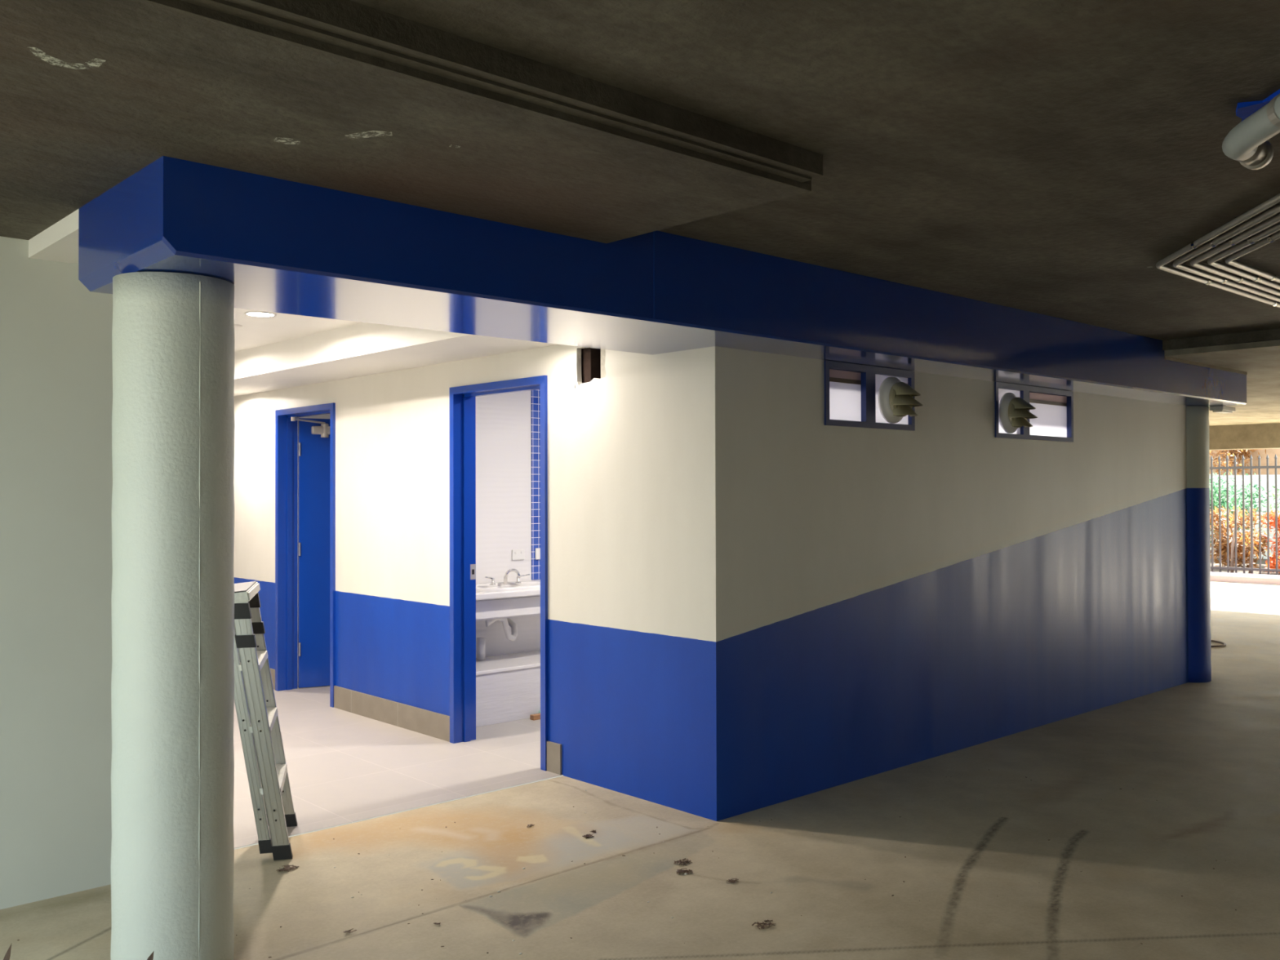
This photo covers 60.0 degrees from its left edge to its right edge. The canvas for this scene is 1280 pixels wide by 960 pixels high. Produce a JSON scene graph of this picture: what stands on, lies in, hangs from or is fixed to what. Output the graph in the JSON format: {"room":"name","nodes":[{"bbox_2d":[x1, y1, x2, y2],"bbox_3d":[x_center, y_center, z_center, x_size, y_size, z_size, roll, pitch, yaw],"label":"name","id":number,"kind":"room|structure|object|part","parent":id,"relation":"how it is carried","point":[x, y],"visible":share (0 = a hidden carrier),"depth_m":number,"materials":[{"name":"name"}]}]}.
{"room":"parking garage","nodes":[
{"label":"parking garage","id":0,"kind":"room"},
{"bbox_2d":[28,208,78,264],"bbox_3d":[-1.738,-0.836,4.031,0.730,0.064,0.597,0,-1,-43],"label":"beam","id":1,"kind":"structure","parent":0,"point":[59,242],"depth_m":3.84,"materials":[{"name":"white paint"}]},
{"bbox_2d":[0,235,112,909],"bbox_3d":[-4.731,0.309,1.747,8.185,2.387,0.113,0,-1,-43],"label":"wall","id":2,"kind":"structure","parent":0,"point":[56,362],"depth_m":4.05,"materials":[{"name":"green paint"}]},
{"bbox_2d":[297,413,329,634],"bbox_3d":[-2.010,0.286,10.001,7.160,2.600,4.600,0,-1,-43],"label":"wall","id":3,"kind":"structure","parent":0,"point":[325,415],"depth_m":11.70,"materials":[{"name":"white paint"}]},
{"bbox_2d":[233,322,557,396],"bbox_3d":[-2.558,-0.788,7.686,0.590,0.230,7.090,0,-1,-43],"label":"ceiling","id":4,"kind":"structure","parent":3,"relation":"attached to","point":[362,348],"depth_m":6.46,"materials":[{"name":"white paint"}]},
{"bbox_2d":[233,634,563,849],"bbox_3d":[-1.725,1.594,9.562,6.800,0.034,7.405,0,-1,-43],"label":"floor","id":5,"kind":"structure","parent":0,"point":[344,767],"depth_m":5.96,"materials":[{"name":"tile"}]},
{"bbox_2d":[475,649,540,727],"bbox_3d":[-0.599,1.379,7.643,1.900,0.347,0.496,0,-1,-43],"label":"bathtub","id":6,"kind":"object","parent":5,"relation":"on","point":[508,686],"visible":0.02,"depth_m":7.12,"materials":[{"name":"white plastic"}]},
{"bbox_2d":[529,713,540,719],"bbox_3d":[-0.602,1.532,7.231,0.260,0.031,0.040,0,-1,-43],"label":"timber offcut","id":7,"kind":"object","parent":5,"relation":"on","point":[537,716],"visible":0.44,"depth_m":7.15,"materials":[{"name":"orange wood"}]},
{"bbox_2d":[233,344,697,815],"bbox_3d":[-2.188,0.338,7.814,0.140,2.450,7.380,0,-1,-43],"label":"wall","id":8,"kind":"structure","parent":0,"point":[622,608],"depth_m":5.75,"materials":[{"name":"beige paint"}]},
{"bbox_2d":[270,668,275,689],"bbox_3d":[-3.723,1.506,9.363,0.012,0.148,2.998,0,-1,-43],"label":"baseboard","id":9,"kind":"structure","parent":8,"relation":"attached to","point":[272,670],"depth_m":8.29,"materials":[{"name":"grey tile"}]},
{"bbox_2d":[275,402,335,707],"bbox_3d":[-2.059,0.521,8.249,0.956,2.088,0.910,0,-1,-43],"label":"door","id":10,"kind":"structure","parent":8,"relation":"in","point":[305,447],"depth_m":8.33,"materials":[{"name":"blue paint"}]},
{"bbox_3d":[-2.482,-0.452,8.262,0.051,0.056,0.316,-1,-1,30],"label":"closer arm","id":11,"kind":"part","parent":10,"relation":"part of","materials":[{"name":"grey metal"}]},
{"bbox_2d":[333,685,449,742],"bbox_3d":[-1.600,1.475,7.053,0.012,0.148,1.448,0,-1,-43],"label":"baseboard","id":12,"kind":"structure","parent":8,"relation":"attached to","point":[424,722],"depth_m":7.00,"materials":[{"name":"beige wood"}]},
{"bbox_2d":[449,375,547,770],"bbox_3d":[-0.413,0.496,6.451,0.948,2.088,1.061,0,-1,-43],"label":"door frame","id":13,"kind":"structure","parent":8,"relation":"in","point":[462,398],"depth_m":6.51,"materials":[{"name":"blue paint"}]},
{"bbox_3d":[-0.992,0.546,6.581,0.038,0.090,0.002,0,-1,-43],"label":"strike plate","id":14,"kind":"part","parent":13,"relation":"part of","materials":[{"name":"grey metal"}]},
{"bbox_2d":[546,741,561,774],"bbox_3d":[-0.449,1.454,5.800,0.012,0.156,0.115,0,-1,-43],"label":"baseboard","id":15,"kind":"structure","parent":8,"relation":"attached to","point":[553,749],"depth_m":5.79,"materials":[{"name":"grey tile"}]},
{"bbox_2d":[475,389,540,657],"bbox_3d":[-0.780,0.335,7.893,2.080,2.450,0.088,0,-1,-43],"label":"wall","id":16,"kind":"structure","parent":0,"point":[508,459],"depth_m":7.72,"materials":[{"name":"white tile"}]},
{"bbox_2d":[475,581,540,660],"bbox_3d":[-0.804,0.952,7.500,1.480,0.502,0.458,0,-1,-43],"label":"washbasin","id":17,"kind":"object","parent":16,"relation":"attached to","point":[500,602],"visible":0.57,"depth_m":7.27,"materials":[{"name":"white ceramic"}]},
{"bbox_2d":[484,568,529,585],"bbox_3d":[-0.904,0.658,7.546,0.370,0.105,0.069,0,-1,-43],"label":"mixer","id":18,"kind":"object","parent":17,"relation":"on","point":[505,580],"visible":1,"depth_m":7.55,"materials":[{"name":"silver metal"}]},
{"bbox_2d":[484,576,496,585],"bbox_3d":[-1.012,0.678,7.461,0.096,0.063,0.047,0,-1,-43],"label":"tap","id":19,"kind":"object","parent":18,"relation":"on","point":[492,583],"depth_m":7.47,"materials":[{"name":"silver metal"}]},
{"bbox_3d":[-0.871,0.658,7.568,0.125,0.105,0.033,0,-1,-23],"label":"spout","id":20,"kind":"part","parent":18,"relation":"part of","materials":[{"name":"silver metal"}]},
{"bbox_2d":[515,573,529,583],"bbox_3d":[-0.815,0.679,7.643,0.107,0.063,0.047,0,-1,-43],"label":"tap","id":21,"kind":"object","parent":18,"relation":"on","point":[519,575],"depth_m":7.61,"materials":[{"name":"silver metal"}]},
{"bbox_3d":[-0.875,0.735,7.432,0.707,0.068,0.430,0,-1,-43],"label":"bowl","id":22,"kind":"part","parent":17,"relation":"part of","materials":[{"name":"white ceramic"}]},
{"bbox_2d":[511,549,524,559],"bbox_3d":[-0.853,0.523,7.764,0.104,0.072,0.014,0,-1,-43],"label":"power outlet","id":23,"kind":"object","parent":16,"relation":"attached to","point":[517,554],"visible":1,"depth_m":7.76,"materials":[{"name":"white plastic"}]},
{"bbox_2d":[534,547,540,559],"bbox_3d":[-0.700,0.524,7.893,0.110,0.080,0.015,0,-1,-43],"label":"light switch","id":24,"kind":"object","parent":16,"relation":"attached to","point":[537,551],"visible":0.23,"depth_m":7.86,"materials":[{"name":"white plastic"}]},
{"bbox_2d":[0,0,1279,426],"bbox_3d":[3.545,-1.059,7.247,18.200,0.453,19.000,0,-1,-43],"label":"ceiling","id":25,"kind":"structure","parent":0,"point":[1042,157],"depth_m":2.89,"materials":[{"name":"concrete"}]},
{"bbox_2d":[234,324,242,328],"bbox_3d":[-2.313,-0.870,6.275,0.116,0.008,0.116,0,-1,-43],"label":"ceiling disc","id":26,"kind":"object","parent":25,"relation":"attached to","point":[235,325],"visible":0.44,"depth_m":6.27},
{"bbox_2d":[244,311,276,317],"bbox_3d":[-2.012,-0.876,5.873,0.164,0.006,0.164,0,-1,-43],"label":"recessed light","id":27,"kind":"object","parent":25,"relation":"in","point":[257,314],"visible":1,"depth_m":5.87,"materials":[{"name":"white"}]},
{"bbox_2d":[78,155,1247,406],"bbox_3d":[1.409,-0.770,6.000,8.030,0.356,0.759,0,-1,-43],"label":"beam","id":28,"kind":"structure","parent":25,"relation":"attached to","point":[284,246],"depth_m":4.11,"materials":[{"name":"blue paint"}]},
{"bbox_2d":[1209,405,1235,413],"bbox_3d":[4.547,-0.548,8.650,0.260,0.046,0.100,0,-1,-43],"label":"light","id":29,"kind":"object","parent":28,"relation":"attached to","point":[1218,409],"visible":1,"depth_m":8.58,"materials":[{"name":"white plastic"}]},
{"bbox_2d":[1213,410,1232,413],"bbox_3d":[4.547,-0.532,8.650,0.220,0.014,0.070,0,-1,-43],"label":"diffuser","id":30,"kind":"object","parent":29,"relation":"attached to","point":[1217,411],"depth_m":8.62,"materials":[{"name":"white plastic"}]},
{"bbox_2d":[1155,193,1279,307],"bbox_3d":[2.786,-0.940,4.570,1.197,0.031,4.880,0,-1,26],"label":"air vent","id":31,"kind":"object","parent":25,"relation":"attached to","point":[1230,260],"visible":1,"depth_m":4.65,"materials":[{"name":"silver metal"}]},
{"bbox_2d":[1208,422,1279,450],"bbox_3d":[10.136,-0.632,13.298,0.300,0.360,19.000,0,-1,-43],"label":"beam","id":32,"kind":"structure","parent":25,"relation":"attached to","point":[1254,436],"depth_m":15.13,"materials":[{"name":"brown concrete"}]},
{"bbox_2d":[1222,93,1279,169],"bbox_3d":[1.489,-0.908,2.115,0.172,0.155,1.757,0,-1,7],"label":"pipe","id":33,"kind":"object","parent":25,"relation":"hanging from","point":[1246,143],"visible":1,"depth_m":2.74,"materials":[{"name":"grey plastic"}]},
{"bbox_2d":[1235,88,1279,120],"bbox_3d":[1.652,-0.969,2.904,0.174,0.017,0.286,0,-1,19],"label":"plastic sheet","id":34,"kind":"object","parent":25,"relation":"attached to","point":[1244,109],"visible":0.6,"depth_m":2.87,"materials":[{"name":"blue plastic"}]},
{"bbox_2d":[0,581,1279,959],"bbox_3d":[2.929,1.536,6.714,26.200,0.001,19.100,0,-1,-43],"label":"floor","id":35,"kind":"structure","parent":0,"point":[993,852],"depth_m":4.34,"materials":[{"name":"concrete"}]},
{"bbox_2d":[3,944,11,959],"bbox_3d":[-1.593,1.328,2.646,0.130,0.373,0.148,0,-1,-16],"label":"plant","id":36,"kind":"object","parent":35,"relation":"on","point":[7,955],"visible":1,"depth_m":2.73,"materials":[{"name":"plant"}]},
{"bbox_2d":[146,951,153,959],"bbox_3d":[-1.342,1.388,2.876,0.130,0.258,0.148,0,-1,-16],"label":"plant","id":37,"kind":"object","parent":35,"relation":"on","point":[151,957],"visible":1,"depth_m":2.96,"materials":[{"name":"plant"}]},
{"bbox_2d":[110,271,235,959],"bbox_3d":[-1.432,0.452,3.407,0.349,2.120,0.349,0,-1,-43],"label":"round column","id":38,"kind":"structure","parent":35,"relation":"on","point":[173,341],"depth_m":3.26,"materials":[{"name":"paint"}]},
{"bbox_2d":[233,581,297,860],"bbox_3d":[-1.596,0.983,4.654,0.283,1.082,0.505,0,-1,-15],"label":"step ladder","id":39,"kind":"object","parent":35,"relation":"on","point":[256,709],"visible":0.88,"depth_m":4.45,"materials":[{"name":"metal"}]},
{"bbox_2d":[277,864,299,871],"bbox_3d":[-1.379,1.514,4.325,0.061,0.013,0.081,0,-1,23],"label":"clump","id":40,"kind":"object","parent":35,"relation":"on","point":[287,868],"visible":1,"depth_m":4.32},
{"bbox_2d":[342,928,356,933],"bbox_3d":[-0.971,1.507,3.702,0.043,0.009,0.030,0,-1,-43],"label":"clump","id":41,"kind":"object","parent":35,"relation":"on","point":[348,931],"visible":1,"depth_m":3.70,"materials":[{"name":"grey"}]},
{"bbox_2d":[582,834,594,838],"bbox_3d":[-0.223,1.517,4.719,0.046,0.009,0.044,0,-1,-43],"label":"clump","id":42,"kind":"object","parent":35,"relation":"on","point":[586,836],"visible":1,"depth_m":4.72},
{"bbox_2d":[333,790,897,954],"bbox_3d":[-0.303,1.516,4.303,2.142,0.006,1.664,0,-1,-43],"label":"crumbs","id":43,"kind":"object","parent":35,"relation":"on","point":[585,790],"visible":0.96,"depth_m":4.03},
{"bbox_2d":[17,776,1236,957],"bbox_3d":[0.357,1.514,4.188,4.773,0.004,3.022,0,-1,-43],"label":"dirt specks","id":44,"kind":"object","parent":35,"relation":"on","point":[945,776],"visible":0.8,"depth_m":4.17,"materials":[{"name":"brown soil"}]},
{"bbox_2d":[673,857,692,866],"bbox_3d":[0.176,1.511,4.383,0.083,0.010,0.064,0,-1,-43],"label":"clump","id":45,"kind":"object","parent":35,"relation":"on","point":[684,862],"visible":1,"depth_m":4.38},
{"bbox_2d":[676,867,693,874],"bbox_3d":[0.168,1.510,4.277,0.065,0.011,0.059,0,-1,-43],"label":"clump","id":46,"kind":"object","parent":35,"relation":"on","point":[681,871],"visible":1,"depth_m":4.27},
{"bbox_2d":[726,878,738,883],"bbox_3d":[0.347,1.509,4.174,0.036,0.010,0.053,0,-1,27],"label":"clump","id":47,"kind":"object","parent":35,"relation":"on","point":[731,880],"visible":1,"depth_m":4.17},
{"bbox_2d":[751,919,775,928],"bbox_3d":[0.422,1.503,3.751,0.083,0.012,0.068,0,-1,-43],"label":"clump","id":48,"kind":"object","parent":35,"relation":"on","point":[770,921],"visible":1,"depth_m":3.75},
{"bbox_2d":[1186,405,1211,682],"bbox_3d":[4.266,0.494,8.667,0.347,2.120,0.347,0,-1,-43],"label":"round column","id":49,"kind":"structure","parent":35,"relation":"on","point":[1199,634],"depth_m":8.50,"materials":[{"name":"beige paint"}]},
{"bbox_2d":[1210,640,1226,647],"bbox_3d":[5.222,1.562,10.721,0.620,0.020,0.820,0,-1,-43],"label":"loop","id":50,"kind":"object","parent":35,"relation":"on","point":[1212,641],"visible":0.23,"depth_m":10.44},
{"bbox_2d":[695,346,1188,821],"bbox_3d":[2.235,0.477,6.783,5.260,2.124,0.120,0,-1,-43],"label":"wall","id":51,"kind":"structure","parent":0,"point":[870,602],"depth_m":5.99,"materials":[{"name":"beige paint"}]},
{"bbox_2d":[823,360,915,431],"bbox_3d":[1.169,-0.430,5.795,0.775,0.322,0.110,0,-1,-43],"label":"window","id":52,"kind":"structure","parent":51,"relation":"in","point":[851,390],"depth_m":5.71,"materials":[{"name":"blue paint"}]},
{"bbox_3d":[1.031,-0.537,5.642,0.304,0.040,0.004,0,-1,-43],"label":"pane","id":53,"kind":"part","parent":52,"relation":"part of","materials":[{"name":"brown"}]},
{"bbox_3d":[1.032,-0.398,5.640,0.304,0.194,0.004,0,-1,-43],"label":"frosted pane","id":54,"kind":"part","parent":52,"relation":"part of","materials":[{"name":"white glass"}]},
{"bbox_3d":[1.030,-0.506,5.643,0.304,0.022,0.008,0,-1,-43],"label":"brown rail","id":55,"kind":"part","parent":52,"relation":"part of","materials":[{"name":"brown wood"}]},
{"bbox_3d":[1.332,-0.427,5.903,0.329,0.256,0.005,0,-1,-43],"label":"vent panel","id":56,"kind":"part","parent":52,"relation":"part of","materials":[{"name":"white"}]},
{"bbox_2d":[877,377,922,423],"bbox_3d":[1.402,-0.426,5.843,0.248,0.248,0.177,0,-1,-43],"label":"cowl","id":57,"kind":"object","parent":52,"relation":"attached to","point":[896,401],"visible":1,"depth_m":5.82,"materials":[{"name":"white plastic"}]},
{"bbox_2d":[994,382,1073,442],"bbox_3d":[2.441,-0.416,6.963,0.975,0.332,0.110,0,-1,-43],"label":"window","id":58,"kind":"structure","parent":51,"relation":"in","point":[1054,411],"depth_m":7.03,"materials":[{"name":"blue paint"}]},
{"bbox_3d":[2.232,-0.415,6.730,0.296,0.270,0.005,0,-1,-43],"label":"vent panel","id":59,"kind":"part","parent":58,"relation":"part of","materials":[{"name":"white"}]},
{"bbox_2d":[998,392,1037,433],"bbox_3d":[2.300,-0.408,6.668,0.248,0.248,0.177,0,-1,-43],"label":"cowl","id":60,"kind":"object","parent":58,"relation":"attached to","point":[1013,412],"visible":1,"depth_m":6.64,"materials":[{"name":"beige metal"}]},
{"bbox_3d":[2.591,-0.526,7.075,0.548,0.042,0.004,0,-1,-43],"label":"pane","id":61,"kind":"part","parent":58,"relation":"part of","materials":[{"name":"grey"}]},
{"bbox_3d":[2.591,-0.380,7.073,0.548,0.206,0.004,0,-1,-43],"label":"frosted pane","id":62,"kind":"part","parent":58,"relation":"part of","materials":[{"name":"white glass"}]},
{"bbox_3d":[2.590,-0.494,7.076,0.548,0.022,0.008,0,-1,-43],"label":"brown rail","id":63,"kind":"part","parent":58,"relation":"part of","materials":[{"name":"brown wood"}]},
{"bbox_2d":[1208,448,1279,475],"bbox_3d":[11.095,0.277,28.358,0.500,2.950,12.100,0,-1,-43],"label":"wall","id":64,"kind":"structure","parent":0,"point":[1271,453],"depth_m":24.89,"materials":[{"name":"brown brick"}]},
{"bbox_2d":[1209,474,1279,559],"bbox_3d":[14.922,0.767,21.750,0.200,1.800,23.000,0,-1,-43],"label":"wall","id":65,"kind":"structure","parent":0,"point":[1246,477],"depth_m":23.49,"materials":[{"name":"white paint"}]},
{"bbox_2d":[1210,557,1279,574],"bbox_3d":[21.016,1.684,23.942,23.850,0.060,28.000,0,-1,-43],"label":"floor","id":66,"kind":"structure","parent":0,"point":[1264,565],"depth_m":20.18,"materials":[{"name":"soil"}]},
{"bbox_2d":[1230,507,1239,573],"bbox_3d":[10.195,1.055,19.007,0.140,1.152,0.056,0,-1,27],"label":"sapling trunk","id":67,"kind":"object","parent":66,"relation":"on","point":[1233,534],"visible":0.62,"depth_m":19.00,"materials":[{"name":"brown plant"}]},
{"bbox_2d":[1208,448,1266,475],"bbox_3d":[13.208,-0.063,24.814,1.836,3.502,1.342,0,-1,-43],"label":"tree","id":68,"kind":"object","parent":66,"relation":"on","point":[1233,452],"visible":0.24,"depth_m":24.68,"materials":[{"name":"brown plant"}]},
{"bbox_3d":[13.228,0.366,24.786,0.454,2.643,0.327,0,-1,-12],"label":"stem","id":69,"kind":"part","parent":68,"relation":"part of","materials":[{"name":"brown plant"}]},
{"bbox_2d":[1209,505,1270,568],"bbox_3d":[10.972,1.063,20.587,1.288,1.198,1.132,0,-1,-43],"label":"shrub","id":70,"kind":"object","parent":66,"relation":"on","point":[1224,519],"visible":0.57,"depth_m":20.41,"materials":[{"name":"brown plant"}]},
{"bbox_2d":[1209,453,1279,574],"bbox_3d":[12.167,0.547,16.030,0.040,2.010,12.300,0,-1,-43],"label":"fence","id":71,"kind":"object","parent":66,"relation":"on","point":[1251,467],"visible":0.24,"depth_m":18.37,"materials":[{"name":"metal"}]},
{"bbox_3d":[12.165,-0.238,16.039,0.040,0.040,12.300,0,-1,-43],"label":"rail","id":72,"kind":"part","parent":71,"relation":"part of","materials":[{"name":"grey metal"}]},
{"bbox_3d":[12.169,1.442,16.020,0.040,0.040,12.300,0,-1,-43],"label":"rail","id":73,"kind":"part","parent":71,"relation":"part of","materials":[{"name":"grey metal"}]},
{"bbox_2d":[1209,471,1279,560],"bbox_3d":[11.849,0.740,22.617,1.834,1.861,1.728,0,-1,-43],"label":"bush","id":74,"kind":"object","parent":66,"relation":"on","point":[1215,489],"visible":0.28,"depth_m":22.60,"materials":[{"name":"green leaves"},{"name":"pale bark"}]},
{"bbox_2d":[1248,507,1253,573],"bbox_3d":[10.389,1.054,18.849,0.062,1.153,0.092,0,-1,-43],"label":"sapling trunk","id":75,"kind":"object","parent":66,"relation":"on","point":[1250,566],"visible":0.36,"depth_m":18.84,"materials":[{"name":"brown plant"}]},
{"bbox_2d":[1253,509,1279,573],"bbox_3d":[11.322,1.082,19.188,1.250,1.184,1.196,0,-1,-43],"label":"shrub","id":76,"kind":"object","parent":66,"relation":"on","point":[1273,558],"visible":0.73,"depth_m":19.26,"materials":[{"name":"brown plant"}]},
{"bbox_2d":[1270,485,1279,514],"bbox_3d":[12.973,0.693,21.066,1.858,1.913,1.725,0,-1,-43],"label":"bush","id":77,"kind":"object","parent":66,"relation":"on","point":[1273,495],"visible":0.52,"depth_m":21.47,"materials":[{"name":"green plant"}]},
{"bbox_3d":[12.179,1.630,15.823,0.150,0.040,28.000,0,-1,-43],"label":"floor","id":78,"kind":"structure","parent":0,"visible":0},
{"bbox_2d":[1210,571,1279,585],"bbox_3d":[11.940,1.568,15.604,0.800,0.120,28.000,0,-1,-43],"label":"kerb","id":79,"kind":"object","parent":78,"relation":"on","point":[1261,579],"depth_m":17.67,"materials":[{"name":"concrete"}]}
]}

